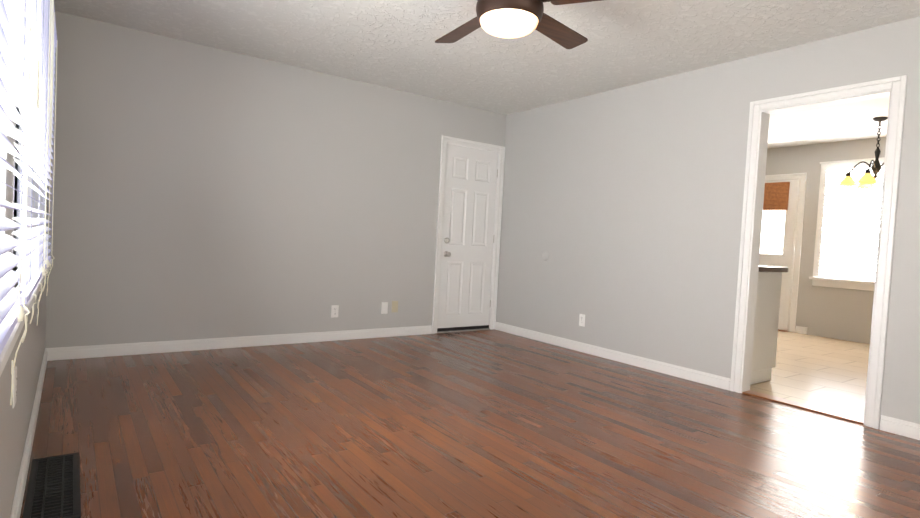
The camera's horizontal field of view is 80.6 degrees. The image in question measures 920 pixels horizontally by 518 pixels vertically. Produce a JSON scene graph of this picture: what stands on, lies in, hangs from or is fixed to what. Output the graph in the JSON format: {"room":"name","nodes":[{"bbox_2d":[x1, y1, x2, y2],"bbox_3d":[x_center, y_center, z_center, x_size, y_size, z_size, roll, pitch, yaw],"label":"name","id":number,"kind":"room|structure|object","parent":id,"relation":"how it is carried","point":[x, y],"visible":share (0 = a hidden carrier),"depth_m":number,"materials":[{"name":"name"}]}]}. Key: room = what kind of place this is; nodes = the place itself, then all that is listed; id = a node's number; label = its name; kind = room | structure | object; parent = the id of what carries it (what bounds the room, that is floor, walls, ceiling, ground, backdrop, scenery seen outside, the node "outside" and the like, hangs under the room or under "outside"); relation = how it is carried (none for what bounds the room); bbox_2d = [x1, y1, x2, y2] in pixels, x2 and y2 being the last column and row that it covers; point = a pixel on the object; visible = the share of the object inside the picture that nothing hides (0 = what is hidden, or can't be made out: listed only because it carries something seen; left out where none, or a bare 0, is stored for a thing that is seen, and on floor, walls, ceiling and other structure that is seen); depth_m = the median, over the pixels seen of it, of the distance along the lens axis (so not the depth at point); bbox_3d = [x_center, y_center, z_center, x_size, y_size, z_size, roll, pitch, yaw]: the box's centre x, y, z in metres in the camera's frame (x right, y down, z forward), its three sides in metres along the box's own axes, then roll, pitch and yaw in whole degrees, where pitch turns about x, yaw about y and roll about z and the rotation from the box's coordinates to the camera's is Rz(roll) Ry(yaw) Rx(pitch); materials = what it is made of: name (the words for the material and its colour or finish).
{"room":"empty living room","nodes":[
{"label":"empty living room","id":0,"kind":"room"},
{"bbox_2d":[0,106,49,517],"bbox_3d":[-1.088,-0.310,1.158,0.160,2.440,6.369,1,3,-36],"label":"wall","id":1,"kind":"structure","parent":0,"point":[14,423],"depth_m":1.82,"materials":[{"name":"grey paint"}]},
{"bbox_2d":[12,366,16,407],"bbox_3d":[-1.381,0.397,1.685,0.007,0.115,0.070,1,3,-36],"label":"electrical outlet","id":2,"kind":"object","parent":1,"relation":"attached to","point":[15,385],"visible":1,"depth_m":1.66,"materials":[{"name":"white plastic"}]},
{"bbox_2d":[12,107,31,270],"bbox_3d":[-1.414,-0.507,1.576,0.090,1.248,3.856,1,3,-36],"label":"window","id":3,"kind":"structure","parent":1,"relation":"in","point":[17,183],"depth_m":3.10,"materials":[{"name":"white"}]},
{"bbox_2d":[0,259,51,375],"bbox_3d":[-1.409,0.131,1.627,0.203,0.028,4.020,1,3,-36],"label":"window sill","id":4,"kind":"structure","parent":1,"relation":"attached to","point":[9,346],"depth_m":1.21,"materials":[{"name":"white wood"}]},
{"bbox_2d":[10,348,47,517],"bbox_3d":[-1.078,0.864,1.252,0.015,0.090,6.369,1,3,-36],"label":"baseboard","id":5,"kind":"structure","parent":1,"relation":"attached to","point":[19,494],"depth_m":2.19,"materials":[{"name":"white wood"}]},
{"bbox_2d":[0,0,57,404],"bbox_3d":[-1.311,-0.434,1.655,0.062,1.532,3.936,1,3,-36],"label":"window blinds","id":6,"kind":"object","parent":1,"relation":"attached to","point":[28,45],"visible":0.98,"depth_m":1.52,"materials":[{"name":"grey plastic"}]},
{"bbox_2d":[45,11,506,347],"bbox_3d":[-1.255,-0.459,5.024,4.387,2.440,0.120,1,3,-36],"label":"wall","id":7,"kind":"structure","parent":0,"point":[203,192],"depth_m":4.48,"materials":[{"name":"grey paint"}]},
{"bbox_2d":[47,325,431,360],"bbox_3d":[-1.615,0.709,4.769,3.236,0.090,0.015,1,3,-36],"label":"baseboard","id":8,"kind":"structure","parent":7,"relation":"attached to","point":[77,352],"depth_m":4.50,"materials":[{"name":"white wood"}]},
{"bbox_2d":[331,305,338,317],"bbox_3d":[-1.170,0.490,5.076,0.070,0.115,0.007,1,3,-36],"label":"electrical outlet","id":9,"kind":"object","parent":7,"relation":"attached to","point":[334,310],"visible":1,"depth_m":5.07,"materials":[{"name":"white plastic"}]},
{"bbox_2d":[381,302,387,313],"bbox_3d":[-0.747,0.486,5.379,0.070,0.115,0.006,1,3,-36],"label":"electrical outlet","id":10,"kind":"object","parent":7,"relation":"attached to","point":[384,307],"visible":1,"depth_m":5.38,"materials":[{"name":"white plastic"}]},
{"bbox_2d":[391,301,397,311],"bbox_3d":[-0.653,0.479,5.445,0.070,0.115,0.006,1,3,-36],"label":"electrical outlet","id":11,"kind":"object","parent":7,"relation":"attached to","point":[394,306],"visible":1,"depth_m":5.44,"materials":[{"name":"beige plastic"}]},
{"bbox_2d":[437,328,489,332],"bbox_3d":[0.021,0.788,6.013,0.716,0.012,0.104,1,3,-36],"label":"trim","id":12,"kind":"structure","parent":7,"relation":"attached to","point":[463,330],"depth_m":5.96,"materials":[{"name":"grey"}]},
{"bbox_2d":[437,144,497,331],"bbox_3d":[0.104,-0.215,5.942,0.718,2.000,0.102,1,3,-36],"label":"door","id":13,"kind":"structure","parent":7,"relation":"in","point":[471,175],"depth_m":5.95,"materials":[{"name":"white wood"}]},
{"bbox_2d":[432,135,504,333],"bbox_3d":[0.073,-0.244,5.978,0.856,2.080,0.138,1,3,-36],"label":"trim","id":14,"kind":"structure","parent":7,"relation":"attached to","point":[446,140],"depth_m":5.97,"materials":[{"name":"white wood"}]},
{"bbox_2d":[20,329,919,517],"bbox_3d":[1.958,1.022,3.885,8.343,0.100,7.340,1,3,-36],"label":"floor","id":15,"kind":"structure","parent":0,"point":[492,423],"depth_m":2.80,"materials":[{"name":"brown wood"}]},
{"bbox_2d":[22,452,80,517],"bbox_3d":[-1.529,0.854,2.043,0.160,0.007,0.620,1,3,-36],"label":"floor vent","id":16,"kind":"object","parent":15,"relation":"in","point":[53,489],"visible":1,"depth_m":2.02,"materials":[{"name":"black metal"}]},
{"bbox_2d":[750,265,787,384],"bbox_3d":[1.660,0.447,5.237,0.633,0.920,2.490,1,3,-36],"label":"kitchen counter","id":17,"kind":"object","parent":15,"relation":"on","point":[766,320],"depth_m":4.29,"materials":[{"name":"white"}]},
{"bbox_2d":[54,0,919,114],"bbox_3d":[0.695,-1.533,2.344,4.387,0.100,6.609,1,3,-36],"label":"ceiling","id":18,"kind":"structure","parent":0,"point":[391,44],"depth_m":3.83,"materials":[{"name":"white paint"}]},
{"bbox_2d":[435,0,601,48],"bbox_3d":[0.241,-1.322,2.735,1.336,0.397,1.308,1,3,-36],"label":"ceiling fan","id":19,"kind":"object","parent":18,"relation":"hanging from","point":[509,18],"visible":1,"depth_m":2.66,"materials":[{"name":"brown wood"}]},
{"bbox_2d":[496,16,919,428],"bbox_3d":[2.362,-0.220,3.633,0.120,2.440,6.369,1,3,-36],"label":"wall","id":20,"kind":"structure","parent":0,"point":[622,207],"depth_m":4.46,"materials":[{"name":"grey paint"}]},
{"bbox_2d":[579,314,584,326],"bbox_3d":[1.162,0.584,5.168,0.007,0.115,0.070,1,3,-36],"label":"electrical outlet","id":21,"kind":"object","parent":20,"relation":"attached to","point":[581,319],"visible":1,"depth_m":5.16,"materials":[{"name":"white plastic"}]},
{"bbox_2d":[495,322,919,439],"bbox_3d":[2.246,0.951,3.636,0.015,0.090,6.369,1,3,-36],"label":"baseboard","id":22,"kind":"structure","parent":20,"relation":"attached to","point":[900,427],"depth_m":4.51,"materials":[{"name":"white wood"}]},
{"bbox_2d":[742,390,863,423],"bbox_3d":[2.308,0.992,3.665,0.110,0.012,0.744,1,3,-36],"label":"threshold","id":23,"kind":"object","parent":20,"relation":"attached to","point":[810,408],"depth_m":3.62,"materials":[{"name":"brown wood"}]},
{"bbox_2d":[730,75,906,428],"bbox_3d":[2.362,-0.053,3.627,0.156,2.107,0.904,1,3,-36],"label":"door frame","id":24,"kind":"structure","parent":20,"relation":"attached to","point":[893,89],"depth_m":3.55,"materials":[{"name":"white wood"}]},
{"bbox_2d":[765,137,885,343],"bbox_3d":[4.856,-0.239,6.912,0.160,2.500,5.640,1,3,-36],"label":"wall","id":25,"kind":"structure","parent":0,"point":[838,313],"depth_m":7.04,"materials":[{"name":"grey paint"}]},
{"bbox_2d":[759,179,798,329],"bbox_3d":[4.180,-0.076,7.611,0.102,2.030,0.890,1,3,-36],"label":"kitchen door","id":26,"kind":"structure","parent":25,"relation":"in","point":[778,223],"depth_m":7.37,"materials":[{"name":"white wood"}]},
{"bbox_2d":[765,173,806,331],"bbox_3d":[4.215,-0.111,7.633,0.035,2.125,1.060,1,3,-36],"label":"door frame","id":27,"kind":"structure","parent":25,"relation":"attached to","point":[802,178],"depth_m":7.24,"materials":[{"name":"white wood"}]},
{"bbox_2d":[795,326,806,333],"bbox_3d":[4.722,0.961,6.904,0.015,0.090,5.400,1,3,-36],"label":"baseboard","id":28,"kind":"structure","parent":25,"relation":"attached to","point":[800,329],"depth_m":7.18,"materials":[{"name":"white wood"}]},
{"bbox_2d":[809,277,874,283],"bbox_3d":[4.908,0.280,6.618,0.075,0.030,1.150,1,3,-36],"label":"window sill","id":29,"kind":"structure","parent":25,"relation":"attached to","point":[845,280],"depth_m":6.75,"materials":[{"name":"white wood"}]},
{"bbox_2d":[812,157,884,290],"bbox_3d":[4.962,-0.420,6.605,0.032,1.605,1.140,1,3,-36],"label":"window","id":30,"kind":"structure","parent":25,"relation":"in","point":[837,165],"depth_m":6.98,"materials":[{"name":"white wood"}]},
{"bbox_2d":[819,167,883,280],"bbox_3d":[4.953,-0.424,6.599,0.046,1.371,0.952,1,3,-36],"label":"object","id":31,"kind":"structure","parent":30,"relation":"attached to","point":[850,232],"depth_m":6.73,"materials":[{"name":"white glass"}]},
{"bbox_2d":[767,97,888,148],"bbox_3d":[3.381,-1.577,5.759,3.956,0.100,5.640,1,3,-36],"label":"ceiling","id":32,"kind":"structure","parent":0,"point":[842,122],"depth_m":6.04,"materials":[{"name":"white paint"}]},
{"bbox_2d":[838,116,887,187],"bbox_3d":[4.347,-1.122,5.652,0.592,0.699,0.611,1,3,-36],"label":"chandelier","id":33,"kind":"object","parent":32,"relation":"hanging from","point":[867,179],"visible":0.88,"depth_m":5.65,"materials":[{"name":"black metal"}]}
]}

